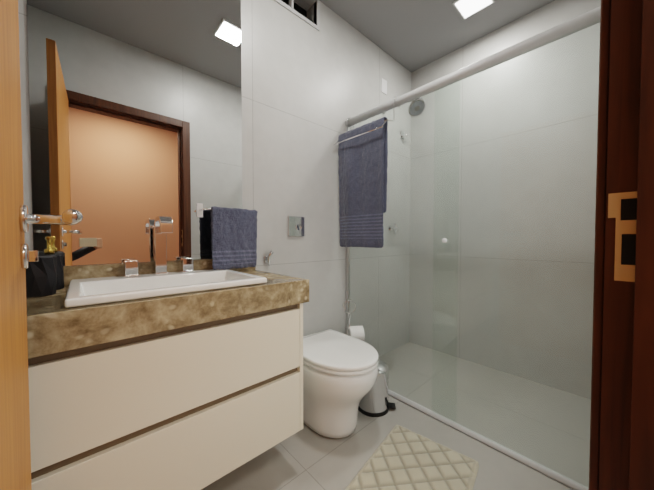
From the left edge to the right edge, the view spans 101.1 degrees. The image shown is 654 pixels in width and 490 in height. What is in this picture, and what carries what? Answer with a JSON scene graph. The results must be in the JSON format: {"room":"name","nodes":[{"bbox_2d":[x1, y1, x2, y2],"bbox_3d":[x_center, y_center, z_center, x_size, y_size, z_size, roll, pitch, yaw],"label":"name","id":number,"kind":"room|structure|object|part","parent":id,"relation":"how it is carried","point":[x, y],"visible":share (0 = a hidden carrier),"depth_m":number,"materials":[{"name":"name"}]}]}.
{"room":"bathroom","nodes":[
{"label":"bathroom","id":0,"kind":"room"},
{"bbox_2d":[18,0,410,355],"bbox_3d":[-0.224,-0.343,1.833,3.020,2.720,0.120,-1,2,-42],"label":"wall","id":1,"kind":"structure","parent":0,"point":[307,90],"depth_m":1.88,"materials":[{"name":"tile"}]},
{"bbox_2d":[27,0,241,265],"bbox_3d":[-0.776,-0.656,1.237,0.803,1.464,0.006,-1,2,-42],"label":"mirror","id":2,"kind":"object","parent":1,"relation":"attached to","point":[135,118],"visible":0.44,"depth_m":1.17,"materials":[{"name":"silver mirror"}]},
{"bbox_2d":[63,259,255,285],"bbox_3d":[-0.811,0.115,1.214,1.056,0.074,0.019,-1,2,-42],"label":"backsplash","id":3,"kind":"structure","parent":1,"relation":"attached to","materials":[{"name":"stone"}]},
{"bbox_2d":[26,216,308,489],"bbox_3d":[-0.643,0.357,1.035,1.056,0.950,0.519,-1,2,-42],"label":"bathroom vanity","id":4,"kind":"object","parent":1,"relation":"attached to","point":[161,372],"visible":0.98,"depth_m":0.86,"materials":[{"name":"wood"}]},
{"bbox_3d":[-0.503,0.418,0.853,1.017,0.257,0.020,-1,2,-42],"label":"drawer","id":5,"kind":"part","parent":4,"relation":"part of","materials":[{"name":"beige paint"}]},
{"bbox_3d":[-0.503,0.705,0.860,1.017,0.263,0.020,-1,2,-42],"label":"drawer","id":6,"kind":"part","parent":4,"relation":"part of","materials":[{"name":"beige paint"}]},
{"bbox_2d":[26,270,308,358],"bbox_3d":[-0.643,0.207,1.031,1.056,0.100,0.519,-1,2,-42],"label":"countertop","id":7,"kind":"structure","parent":4,"relation":"on","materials":[{"name":"stone"}]},
{"bbox_2d":[26,255,56,297],"bbox_3d":[-0.914,0.098,0.856,0.081,0.125,0.081,-1,2,-42],"label":"cup","id":8,"kind":"object","parent":7,"relation":"on","point":[41,277],"visible":0.69,"depth_m":0.83,"materials":[{"name":"black ceramic"}]},
{"bbox_2d":[39,236,63,289],"bbox_3d":[-0.980,0.064,0.949,0.072,0.189,0.086,-1,2,-42],"label":"soap dispenser","id":9,"kind":"object","parent":7,"relation":"on","point":[49,250],"visible":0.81,"depth_m":0.95,"materials":[{"name":"black"}]},
{"bbox_2d":[154,216,172,272],"bbox_3d":[-0.704,0.003,1.157,0.044,0.249,0.135,-1,2,-42],"label":"faucet","id":10,"kind":"object","parent":7,"relation":"on","point":[163,225],"depth_m":1.18,"materials":[{"name":"silver metal"}]},
{"bbox_2d":[64,269,266,307],"bbox_3d":[-0.615,0.193,1.064,0.590,0.121,0.460,-1,2,-42],"label":"sink","id":11,"kind":"object","parent":7,"relation":"in","point":[84,290],"depth_m":1.03,"materials":[{"name":"white ceramic"}]},
{"bbox_2d":[197,203,257,269],"bbox_3d":[-0.514,-0.044,1.415,0.290,0.336,0.105,-1,2,-42],"label":"towel","id":12,"kind":"object","parent":1,"relation":"attached to","point":[234,238],"visible":1,"depth_m":1.38,"materials":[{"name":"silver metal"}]},
{"bbox_3d":[-0.644,-0.176,1.362,0.030,0.070,0.004,-1,2,-42],"label":"plate","id":13,"kind":"part","parent":12,"relation":"part of","materials":[{"name":"silver metal"}]},
{"bbox_2d":[263,250,273,265],"bbox_3d":[-0.348,0.077,1.611,0.046,0.092,0.055,-1,2,-42],"label":"sprayer","id":14,"kind":"object","parent":1,"relation":"attached to","point":[266,259],"visible":0.98,"depth_m":1.60,"materials":[{"name":"silver metal"}]},
{"bbox_2d":[281,0,306,17],"bbox_3d":[-0.298,-1.598,1.809,0.400,0.170,0.010,-1,2,-42],"label":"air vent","id":15,"kind":"object","parent":1,"relation":"in","point":[302,11],"visible":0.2,"depth_m":1.89,"materials":[{"name":"black"}]},
{"bbox_2d":[288,216,304,235],"bbox_3d":[-0.200,-0.121,1.767,0.130,0.130,0.016,-1,2,-42],"label":"flush plate","id":16,"kind":"object","parent":1,"relation":"attached to","point":[296,226],"visible":1,"depth_m":1.76,"materials":[{"name":"silver metal"}]},
{"bbox_2d":[274,0,319,30],"bbox_3d":[-0.228,-1.585,1.732,0.444,0.192,0.038,-1,2,-42],"label":"window","id":17,"kind":"structure","parent":1,"relation":"in","point":[300,16],"depth_m":1.79,"materials":[{"name":"grey paint"}]},
{"bbox_3d":[-0.231,-1.596,1.735,0.016,0.170,0.030,-1,2,-42],"label":"vent window frame","id":18,"kind":"part","parent":17,"relation":"part of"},
{"bbox_2d":[381,78,386,94],"bbox_3d":[0.506,-1.407,2.385,0.080,0.120,0.006,-1,2,-42],"label":"switch plate","id":19,"kind":"object","parent":1,"relation":"attached to","point":[383,86],"visible":1,"depth_m":2.38,"materials":[{"name":"white plastic"}]},
{"bbox_2d":[388,223,398,233],"bbox_3d":[0.606,-0.149,2.470,0.100,0.100,0.062,-1,2,-42],"label":"shower valve","id":20,"kind":"object","parent":1,"relation":"attached to","point":[393,228],"depth_m":2.46,"materials":[{"name":"silver metal"}]},
{"bbox_2d":[400,131,407,138],"bbox_3d":[0.746,-1.062,2.576,0.060,0.060,0.060,-1,2,-42],"label":"shower valve","id":21,"kind":"object","parent":1,"relation":"attached to","point":[402,134],"depth_m":2.58,"materials":[{"name":"silver metal"}]},
{"bbox_2d":[383,98,425,116],"bbox_3d":[0.631,-1.137,2.245,0.141,0.173,0.392,-1,2,-42],"label":"shower head","id":22,"kind":"object","parent":1,"relation":"attached to","point":[416,109],"depth_m":2.14},
{"bbox_2d":[294,0,313,10],"bbox_3d":[-0.261,-1.692,1.766,0.400,0.020,0.120,-1,2,-42],"label":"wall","id":23,"kind":"structure","parent":0,"point":[305,4],"depth_m":1.88,"materials":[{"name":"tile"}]},
{"bbox_2d":[201,342,590,489],"bbox_3d":[0.308,1.081,1.283,3.020,0.100,1.700,-1,2,-42],"label":"floor","id":24,"kind":"structure","parent":0,"point":[306,457],"depth_m":1.46,"materials":[{"name":"tile"}]},
{"bbox_2d":[303,329,378,437],"bbox_3d":[0.010,0.798,1.559,0.398,0.451,0.627,-1,2,-42],"label":"toilet","id":25,"kind":"object","parent":24,"relation":"on","point":[340,372],"visible":0.85,"depth_m":1.39,"materials":[{"name":"white ceramic"}]},
{"bbox_3d":[0.051,0.611,1.509,0.396,0.018,0.505,-1,2,-42],"label":"seat","id":26,"kind":"part","parent":25,"relation":"part of","materials":[{"name":"white plastic"}]},
{"bbox_3d":[0.050,0.587,1.510,0.398,0.026,0.508,-1,2,-42],"label":"lid","id":27,"kind":"part","parent":25,"relation":"part of","materials":[{"name":"white plastic"}]},
{"bbox_2d":[343,300,364,340],"bbox_3d":[0.184,0.703,1.929,0.182,0.624,0.170,-1,2,-42],"label":"stand","id":28,"kind":"object","parent":24,"relation":"on","point":[357,332],"visible":0.6,"depth_m":1.90,"materials":[{"name":"silver metal"}]},
{"bbox_2d":[358,359,395,416],"bbox_3d":[0.298,0.876,1.687,0.207,0.290,0.226,-1,2,-42],"label":"pedal bin","id":29,"kind":"object","parent":24,"relation":"on","point":[374,402],"visible":0.58,"depth_m":1.61,"materials":[{"name":"silver metal"}]},
{"bbox_2d":[345,425,478,489],"bbox_3d":[0.365,1.026,1.159,0.420,0.014,0.620,1,2,39],"label":"bath mat","id":30,"kind":"object","parent":24,"relation":"on","point":[402,458],"visible":1,"depth_m":1.24,"materials":[{"name":"beige fabric"}]},
{"bbox_2d":[345,6,600,489],"bbox_3d":[0.633,0.035,1.574,0.067,1.976,1.428,-1,2,-42],"label":"screen","id":31,"kind":"object","parent":24,"relation":"on","point":[573,25],"visible":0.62,"depth_m":1.37,"materials":[{"name":"clear glass"}]},
{"bbox_2d":[334,96,399,247],"bbox_3d":[0.268,-0.477,1.872,0.204,0.988,0.430,-1,2,-42],"label":"hanger","id":32,"kind":"object","parent":31,"relation":"hanging from","point":[363,159],"visible":1,"depth_m":1.80,"materials":[{"name":"fabric"}]},
{"bbox_2d":[338,117,387,247],"bbox_3d":[0.233,-0.396,1.841,0.078,0.829,0.406,-1,2,-42],"label":"towel","id":33,"kind":"object","parent":32,"relation":"hanging from","point":[362,150],"depth_m":1.80,"materials":[{"name":"fabric"}]},
{"bbox_3d":[0.451,0.037,1.793,0.008,1.902,0.819,-1,2,-42],"label":"glass","id":34,"kind":"part","parent":31,"relation":"part of","materials":[{"name":"clear glass"}]},
{"bbox_3d":[0.863,0.049,1.322,0.008,1.902,0.704,-1,2,-42],"label":"glass","id":35,"kind":"part","parent":31,"relation":"part of","materials":[{"name":"clear glass"}]},
{"bbox_2d":[320,0,554,72],"bbox_3d":[0.308,-1.738,1.214,3.020,0.100,1.700,-1,2,-42],"label":"ceiling","id":36,"kind":"structure","parent":0,"point":[411,36],"depth_m":2.06,"materials":[{"name":"grey paint"}]},
{"bbox_2d":[452,0,494,19],"bbox_3d":[1.026,-1.698,1.882,0.204,0.013,0.204,-1,2,-42],"label":"recessed light","id":37,"kind":"object","parent":36,"relation":"in","point":[465,9],"visible":0.95,"depth_m":1.91,"materials":[{"name":"white plastic"}]},
{"bbox_2d":[409,0,600,398],"bbox_3d":[1.420,-0.351,2.180,0.120,2.720,1.580,-1,2,-42],"label":"wall","id":38,"kind":"structure","parent":0,"point":[544,18],"depth_m":2.07,"materials":[{"name":"tile"}]},
{"bbox_3d":[1.227,-0.323,1.037,1.705,2.720,0.150,-1,2,-42],"label":"wall","id":39,"kind":"structure","parent":0,"visible":0},
{"bbox_2d":[608,193,615,217],"bbox_3d":[0.525,-0.072,0.495,0.002,0.045,0.010,-1,2,-42],"label":"door frame jamb strike lip","id":40,"kind":"object","parent":39,"relation":"attached to","point":[611,205],"visible":1,"depth_m":0.49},
{"bbox_2d":[589,0,642,489],"bbox_3d":[0.591,-0.045,0.475,0.073,2.191,0.164,-1,2,-42],"label":"door frame","id":41,"kind":"structure","parent":39,"relation":"attached to","point":[622,177],"depth_m":0.49,"materials":[{"name":"brown wood"}]},
{"bbox_3d":[0.540,-0.015,0.481,0.002,0.160,0.033,-1,2,-42],"label":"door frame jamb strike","id":42,"kind":"part","parent":41,"relation":"part of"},
{"bbox_3d":[0.539,0.008,0.480,0.001,0.055,0.017,-1,2,-42],"label":"door frame jamb strike hole","id":43,"kind":"part","parent":41,"relation":"part of","materials":[{"name":"black"}]},
{"bbox_3d":[0.538,-0.064,0.479,0.001,0.038,0.019,-1,2,-42],"label":"door frame jamb strike hole","id":44,"kind":"part","parent":41,"relation":"part of","materials":[{"name":"black"}]},
{"bbox_2d":[629,0,653,489],"bbox_3d":[0.557,-0.009,0.453,0.012,2.120,0.047,-1,2,-42],"label":"door frame","id":45,"kind":"object","parent":39,"relation":"attached to","point":[641,472],"visible":1,"depth_m":0.46,"materials":[{"name":"brown wood"}]},
{"bbox_3d":[-0.049,-0.012,-0.117,0.035,2.155,0.150,-1,2,-42],"label":"door frame","id":46,"kind":"structure","parent":0,"visible":0},
{"bbox_2d":[0,0,31,489],"bbox_3d":[-0.357,-0.006,0.256,0.035,2.108,0.814,-1,2,-44],"label":"door leaf","id":47,"kind":"structure","parent":46,"relation":"attached to","point":[15,461],"depth_m":0.42,"materials":[{"name":"brown wood"}]},
{"bbox_2d":[19,205,28,232],"bbox_3d":[-0.582,-0.050,0.517,0.010,0.053,0.053,-1,2,-44],"label":"rose","id":48,"kind":"object","parent":47,"relation":"attached to","point":[23,218],"visible":0.92,"depth_m":0.50,"materials":[{"name":"silver metal"}]},
{"bbox_2d":[28,210,74,225],"bbox_3d":[-0.509,-0.050,0.500,0.077,0.027,0.145,-1,2,-44],"label":"door lever","id":49,"kind":"object","parent":48,"relation":"attached to","point":[45,219],"visible":0.65,"depth_m":0.53,"materials":[{"name":"silver metal"}]},
{"bbox_2d":[62,209,82,223],"bbox_3d":[-0.436,-0.049,0.461,0.027,0.027,0.013,-1,2,-44],"label":"door knob","id":50,"kind":"object","parent":49,"relation":"attached to","point":[72,216],"visible":1,"depth_m":0.46,"materials":[{"name":"silver metal"}]},
{"bbox_2d":[20,243,28,268],"bbox_3d":[-0.582,0.022,0.518,0.008,0.049,0.049,-1,2,-44],"label":"rose","id":51,"kind":"object","parent":47,"relation":"attached to","point":[24,249],"visible":0.92,"depth_m":0.51,"materials":[{"name":"silver metal"}]},
{"bbox_2d":[28,250,38,261],"bbox_3d":[-0.574,0.021,0.526,0.014,0.022,0.008,-1,2,-44],"label":"thumb turn","id":52,"kind":"object","parent":51,"relation":"attached to","point":[33,255],"depth_m":0.52,"materials":[{"name":"silver metal"}]}
]}

